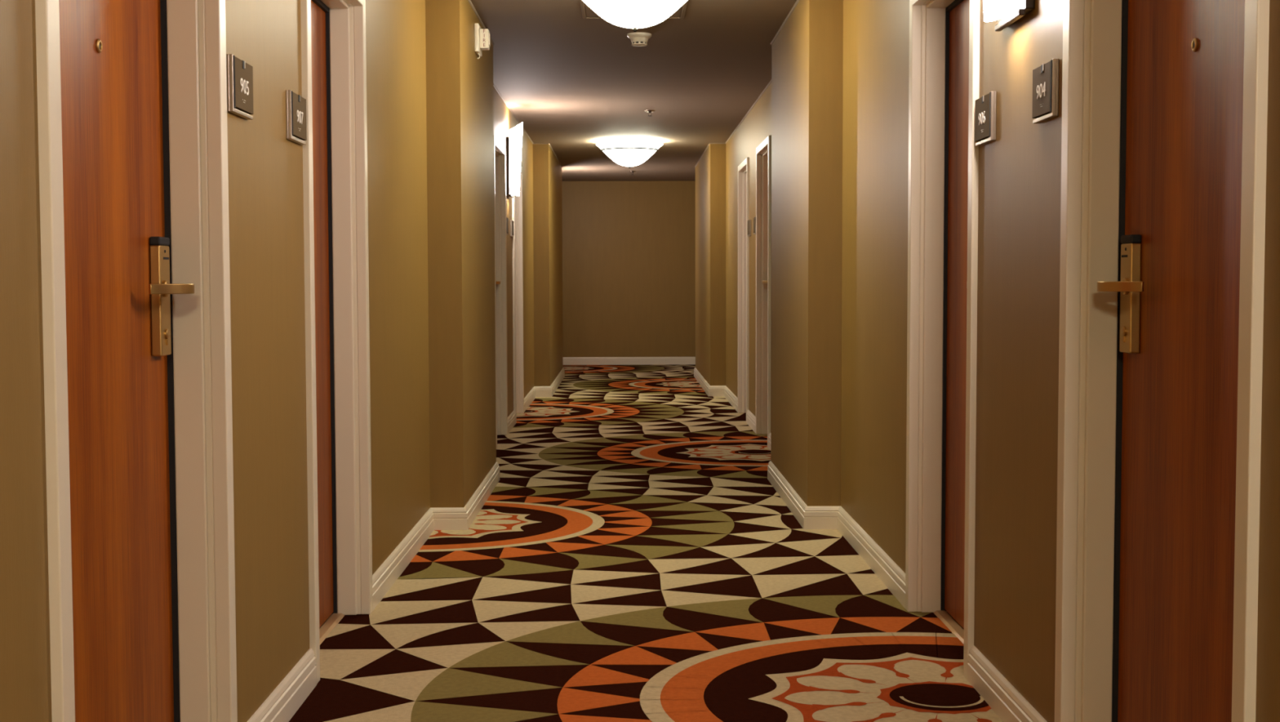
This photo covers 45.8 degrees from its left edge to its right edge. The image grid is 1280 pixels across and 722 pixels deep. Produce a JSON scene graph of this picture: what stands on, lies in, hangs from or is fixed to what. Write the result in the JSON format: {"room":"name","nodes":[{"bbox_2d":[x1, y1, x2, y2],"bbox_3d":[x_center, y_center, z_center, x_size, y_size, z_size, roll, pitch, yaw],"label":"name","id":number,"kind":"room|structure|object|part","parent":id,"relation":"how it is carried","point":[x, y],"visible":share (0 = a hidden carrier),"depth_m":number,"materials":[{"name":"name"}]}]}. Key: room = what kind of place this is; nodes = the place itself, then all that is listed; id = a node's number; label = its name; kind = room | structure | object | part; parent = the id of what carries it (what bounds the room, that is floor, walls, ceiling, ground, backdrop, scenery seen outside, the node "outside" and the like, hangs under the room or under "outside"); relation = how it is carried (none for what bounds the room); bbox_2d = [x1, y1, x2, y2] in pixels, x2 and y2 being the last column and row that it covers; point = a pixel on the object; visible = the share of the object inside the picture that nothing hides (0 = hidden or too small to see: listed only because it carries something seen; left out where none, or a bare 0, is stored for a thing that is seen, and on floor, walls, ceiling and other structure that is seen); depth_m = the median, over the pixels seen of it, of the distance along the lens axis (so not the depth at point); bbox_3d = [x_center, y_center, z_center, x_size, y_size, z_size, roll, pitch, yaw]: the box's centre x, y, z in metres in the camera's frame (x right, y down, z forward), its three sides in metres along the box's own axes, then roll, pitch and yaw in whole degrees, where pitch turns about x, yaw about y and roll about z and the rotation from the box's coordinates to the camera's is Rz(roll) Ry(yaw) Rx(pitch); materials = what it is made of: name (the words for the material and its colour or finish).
{"room":"hotel corridor","nodes":[
{"label":"hotel corridor","id":0,"kind":"room"},
{"bbox_2d":[0,0,563,721],"bbox_3d":[-1.044,-0.538,8.348,0.465,2.436,23.550,0,3,-1],"label":"wall","id":1,"kind":"structure","parent":0,"point":[435,111],"depth_m":4.10,"materials":[{"name":"paint"}]},
{"bbox_2d":[35,0,237,721],"bbox_3d":[-0.996,-0.063,2.797,0.212,2.080,1.023,0,3,-1],"label":"door","id":2,"kind":"structure","parent":1,"relation":"in","point":[132,94],"depth_m":3.06,"materials":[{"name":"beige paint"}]},
{"bbox_3d":[-1.004,-0.126,3.170,0.022,0.230,0.068,0,3,-1],"label":"lock plate","id":3,"kind":"part","parent":2,"relation":"part of","materials":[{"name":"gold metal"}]},
{"bbox_3d":[-0.960,-0.147,3.095,0.074,0.021,0.139,0,3,-1],"label":"lever handle","id":4,"kind":"part","parent":2,"relation":"part of","materials":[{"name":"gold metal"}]},
{"bbox_2d":[226,53,253,119],"bbox_3d":[-0.907,-0.621,3.437,0.018,0.126,0.177,0,3,-1],"label":"room sign","id":5,"kind":"object","parent":1,"relation":"attached to","point":[239,73],"visible":1,"depth_m":3.40,"materials":[{"name":"beige plastic"}]},
{"bbox_3d":[-0.904,-0.625,3.442,0.010,0.111,0.161,0,3,-1],"label":"insert panel","id":6,"kind":"part","parent":5,"relation":"part of","materials":[{"name":"brown"}]},
{"bbox_2d":[285,89,306,144],"bbox_3d":[-0.912,-0.646,4.022,0.018,0.126,0.180,0,3,-1],"label":"room sign","id":7,"kind":"object","parent":1,"relation":"attached to","point":[295,104],"visible":1,"depth_m":3.98,"materials":[{"name":"beige plastic"}]},
{"bbox_3d":[-0.910,-0.650,4.028,0.010,0.111,0.164,0,3,-1],"label":"insert panel","id":8,"kind":"part","parent":7,"relation":"part of","materials":[{"name":"brown"}]},
{"bbox_2d":[300,0,373,683],"bbox_3d":[-1.014,-0.161,4.628,0.212,2.080,0.940,0,3,-1],"label":"door","id":9,"kind":"structure","parent":1,"relation":"in","point":[334,59],"depth_m":5.01,"materials":[{"name":"beige paint"}]},
{"bbox_2d":[247,368,564,721],"bbox_3d":[-0.875,0.627,8.412,0.169,0.103,23.550,0,3,-1],"label":"baseboard","id":10,"kind":"structure","parent":1,"relation":"attached to","point":[291,693],"depth_m":5.77,"materials":[{"name":"beige paint"}]},
{"bbox_2d":[474,22,490,58],"bbox_3d":[-0.771,-1.562,7.435,0.070,0.166,0.170,0,3,-1],"label":"fire alarm","id":11,"kind":"object","parent":1,"relation":"attached to","point":[482,36],"visible":1,"depth_m":7.39,"materials":[{"name":"beige plastic"}]},
{"bbox_3d":[-0.795,-1.577,7.434,0.022,0.137,0.170,0,3,-1],"label":"mounting plate","id":12,"kind":"part","parent":11,"relation":"part of","materials":[{"name":"beige plastic"}]},
{"bbox_2d":[493,135,507,448],"bbox_3d":[-1.072,-0.476,10.544,0.212,2.080,0.970,0,3,-1],"label":"door","id":13,"kind":"structure","parent":1,"relation":"in","point":[500,151],"depth_m":10.96,"materials":[{"name":"beige paint"}]},
{"bbox_2d":[506,217,508,235],"bbox_3d":[-0.983,-0.996,11.169,0.018,0.126,0.170,0,3,-1],"label":"room sign","id":14,"kind":"object","parent":1,"relation":"attached to","point":[507,219],"visible":0.73,"depth_m":11.13,"materials":[{"name":"beige"}]},
{"bbox_3d":[-0.981,-1.000,11.174,0.010,0.111,0.154,0,3,-1],"label":"insert panel","id":15,"kind":"part","parent":14,"relation":"part of","materials":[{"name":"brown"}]},
{"bbox_2d":[510,219,514,236],"bbox_3d":[-0.988,-1.024,11.698,0.018,0.126,0.170,0,3,-1],"label":"room sign","id":16,"kind":"object","parent":1,"relation":"attached to","point":[512,230],"visible":1,"depth_m":11.62,"materials":[{"name":"beige"}]},
{"bbox_2d":[506,122,523,197],"bbox_3d":[-0.937,-1.513,11.387,0.116,0.560,0.270,0,3,-1],"label":"wall sconce","id":17,"kind":"object","parent":1,"relation":"attached to","point":[513,141],"visible":1,"depth_m":11.30,"materials":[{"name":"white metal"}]},
{"bbox_3d":[-0.984,-1.459,11.389,0.022,0.428,0.270,0,3,-1],"label":"plate","id":18,"kind":"part","parent":17,"relation":"part of","materials":[{"name":"brown metal"}]},
{"bbox_2d":[467,0,562,167],"bbox_3d":[-0.886,-1.750,8.285,0.159,0.008,23.550,0,3,-1],"label":"trim","id":19,"kind":"structure","parent":1,"relation":"attached to","point":[469,1],"depth_m":10.76,"materials":[{"name":"brown paint"}]},
{"bbox_2d":[511,165,524,413],"bbox_3d":[-1.090,-0.571,12.327,0.212,2.080,0.960,0,3,-1],"label":"door","id":20,"kind":"structure","parent":1,"relation":"in","point":[517,201],"depth_m":12.74,"materials":[{"name":"beige paint"}]},
{"bbox_2d":[561,180,695,356],"bbox_3d":[-0.154,-1.173,20.216,2.480,2.436,0.200,0,3,-1],"label":"wall","id":21,"kind":"structure","parent":0,"point":[628,247],"depth_m":20.11,"materials":[{"name":"paint"}]},
{"bbox_2d":[563,356,695,364],"bbox_3d":[-0.150,-0.002,20.169,1.852,0.103,0.018,0,3,-1],"label":"baseboard","id":22,"kind":"structure","parent":21,"relation":"attached to","point":[566,360],"depth_m":20.16,"materials":[{"name":"beige paint"}]},
{"bbox_2d":[471,0,796,181],"bbox_3d":[-0.040,-1.832,8.289,2.480,0.150,23.950,0,3,-1],"label":"ceiling","id":23,"kind":"structure","parent":0,"point":[575,83],"depth_m":9.74,"materials":[{"name":"brown paint"}]},
{"bbox_2d":[595,140,662,168],"bbox_3d":[-0.099,-1.949,14.296,0.636,0.256,0.636,0,3,-1],"label":"ceiling light","id":24,"kind":"object","parent":23,"relation":"attached to","point":[628,153],"visible":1,"depth_m":14.12,"materials":[{"name":"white glass"}]},
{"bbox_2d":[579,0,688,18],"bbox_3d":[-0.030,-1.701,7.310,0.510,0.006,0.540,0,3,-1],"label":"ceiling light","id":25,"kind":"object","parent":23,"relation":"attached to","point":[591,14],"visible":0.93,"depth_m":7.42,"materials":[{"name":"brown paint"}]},
{"bbox_2d":[582,0,687,31],"bbox_3d":[-0.021,-1.530,6.438,0.636,0.256,0.636,0,3,-1],"label":"ceiling light","id":26,"kind":"object","parent":23,"relation":"attached to","point":[634,15],"visible":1,"depth_m":6.34,"materials":[{"name":"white glass"}]},
{"bbox_2d":[626,31,651,46],"bbox_3d":[-0.003,-1.716,8.091,0.132,0.061,0.132,0,3,-1],"label":"smoke detector","id":27,"kind":"object","parent":23,"relation":"attached to","point":[637,38],"visible":1,"depth_m":8.05,"materials":[{"name":"beige plastic"}]},
{"bbox_2d":[644,109,654,116],"bbox_3d":[0.076,-1.916,11.716,0.084,0.047,0.084,0,3,-1],"label":"sprinkler","id":28,"kind":"object","parent":23,"relation":"attached to","point":[649,111],"visible":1,"depth_m":11.71,"materials":[{"name":"silver metal"}]},
{"bbox_2d":[288,364,1002,721],"bbox_3d":[-0.034,0.733,8.426,2.500,0.126,23.950,0,3,-1],"label":"floor","id":29,"kind":"structure","parent":0,"point":[633,554],"depth_m":5.23,"materials":[{"name":"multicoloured carpet"}]},
{"bbox_2d":[695,0,1279,721],"bbox_3d":[0.970,-0.544,8.368,0.465,2.436,23.550,0,3,-1],"label":"wall","id":30,"kind":"structure","parent":0,"point":[833,108],"depth_m":5.51,"materials":[{"name":"paint"}]},
{"bbox_2d":[737,156,749,422],"bbox_3d":[0.938,-0.578,12.347,0.212,2.080,0.960,0,3,-1],"label":"door","id":31,"kind":"structure","parent":30,"relation":"in","point":[744,167],"depth_m":12.75,"materials":[{"name":"beige paint"}]},
{"bbox_2d":[694,0,799,167],"bbox_3d":[0.806,-1.755,8.302,0.159,0.008,23.550,0,3,-1],"label":"trim","id":32,"kind":"structure","parent":30,"relation":"attached to","point":[797,1],"depth_m":10.47,"materials":[{"name":"brown paint"}]},
{"bbox_2d":[747,219,751,236],"bbox_3d":[0.846,-1.029,11.716,0.018,0.126,0.170,0,3,-1],"label":"room sign","id":33,"kind":"object","parent":30,"relation":"attached to","point":[748,220],"visible":1,"depth_m":11.65,"materials":[{"name":"beige metal"}]},
{"bbox_3d":[0.844,-1.034,11.722,0.010,0.111,0.154,0,3,-1],"label":"insert panel","id":34,"kind":"part","parent":33,"relation":"part of","materials":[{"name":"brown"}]},
{"bbox_2d":[753,216,755,234],"bbox_3d":[0.851,-1.001,11.187,0.018,0.126,0.170,0,3,-1],"label":"room sign","id":35,"kind":"object","parent":30,"relation":"attached to","point":[754,218],"visible":0.62,"depth_m":11.14,"materials":[{"name":"beige"}]},
{"bbox_3d":[0.849,-1.006,11.192,0.010,0.111,0.154,0,3,-1],"label":"insert panel","id":36,"kind":"part","parent":35,"relation":"part of","materials":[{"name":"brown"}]},
{"bbox_2d":[755,135,771,447],"bbox_3d":[0.956,-0.482,10.564,0.212,2.080,0.970,0,3,-1],"label":"door","id":37,"kind":"structure","parent":30,"relation":"in","point":[763,151],"depth_m":10.97,"materials":[{"name":"beige paint"}]},
{"bbox_2d":[693,367,1046,721],"bbox_3d":[0.807,0.622,8.428,0.169,0.103,23.550,0,3,-1],"label":"baseboard","id":38,"kind":"structure","parent":30,"relation":"attached to","point":[1006,702],"depth_m":5.78,"materials":[{"name":"beige paint"}]},
{"bbox_2d":[905,0,980,679],"bbox_3d":[1.014,-0.167,4.648,0.212,2.080,0.940,0,3,-1],"label":"door","id":39,"kind":"structure","parent":30,"relation":"in","point":[944,78],"depth_m":5.02,"materials":[{"name":"beige paint"}]},
{"bbox_2d":[974,91,996,146],"bbox_3d":[0.922,-0.646,4.043,0.018,0.127,0.176,0,3,-1],"label":"room sign","id":40,"kind":"object","parent":30,"relation":"attached to","point":[985,105],"visible":1,"depth_m":4.00,"materials":[{"name":"beige plastic"}]},
{"bbox_3d":[0.920,-0.651,4.048,0.010,0.112,0.160,0,3,-1],"label":"insert panel","id":41,"kind":"part","parent":40,"relation":"part of","materials":[{"name":"brown"}]},
{"bbox_2d":[982,0,1035,31],"bbox_3d":[0.875,-1.108,3.700,0.116,0.560,0.270,0,3,-1],"label":"wall sconce","id":42,"kind":"object","parent":30,"relation":"attached to","point":[1006,11],"visible":1,"depth_m":3.66,"materials":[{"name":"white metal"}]},
{"bbox_3d":[0.866,-1.113,3.700,0.098,0.550,0.234,0,3,-1],"label":"lamp shade","id":43,"kind":"part","parent":42,"relation":"part of","materials":[{"name":"white glass"}]},
{"bbox_3d":[0.907,-0.836,3.715,0.016,0.016,0.236,0,3,-1],"label":"rail","id":44,"kind":"part","parent":42,"relation":"part of","materials":[{"name":"brown metal"}]},
{"bbox_3d":[0.922,-1.054,3.703,0.022,0.428,0.270,0,3,-1],"label":"plate","id":45,"kind":"part","parent":42,"relation":"part of","materials":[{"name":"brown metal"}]},
{"bbox_2d":[1031,57,1058,123],"bbox_3d":[0.928,-0.617,3.467,0.018,0.128,0.164,0,3,-1],"label":"room sign","id":46,"kind":"object","parent":30,"relation":"attached to","point":[1045,77],"visible":1,"depth_m":3.44,"materials":[{"name":"beige plastic"}]},
{"bbox_3d":[0.925,-0.621,3.473,0.010,0.113,0.148,0,3,-1],"label":"insert panel","id":47,"kind":"part","parent":46,"relation":"part of","materials":[{"name":"brown"}]},
{"bbox_2d":[1054,0,1269,721],"bbox_3d":[1.032,-0.070,2.817,0.212,2.080,1.023,0,3,-1],"label":"door","id":48,"kind":"structure","parent":30,"relation":"in","point":[1165,102],"depth_m":3.04,"materials":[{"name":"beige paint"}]},
{"bbox_3d":[0.990,-0.153,3.114,0.074,0.021,0.139,0,3,-1],"label":"lever handle","id":49,"kind":"part","parent":48,"relation":"part of","materials":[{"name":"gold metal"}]},
{"bbox_3d":[1.034,-0.132,3.190,0.022,0.230,0.068,0,3,-1],"label":"lock plate","id":50,"kind":"part","parent":48,"relation":"part of","materials":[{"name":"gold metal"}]}
]}

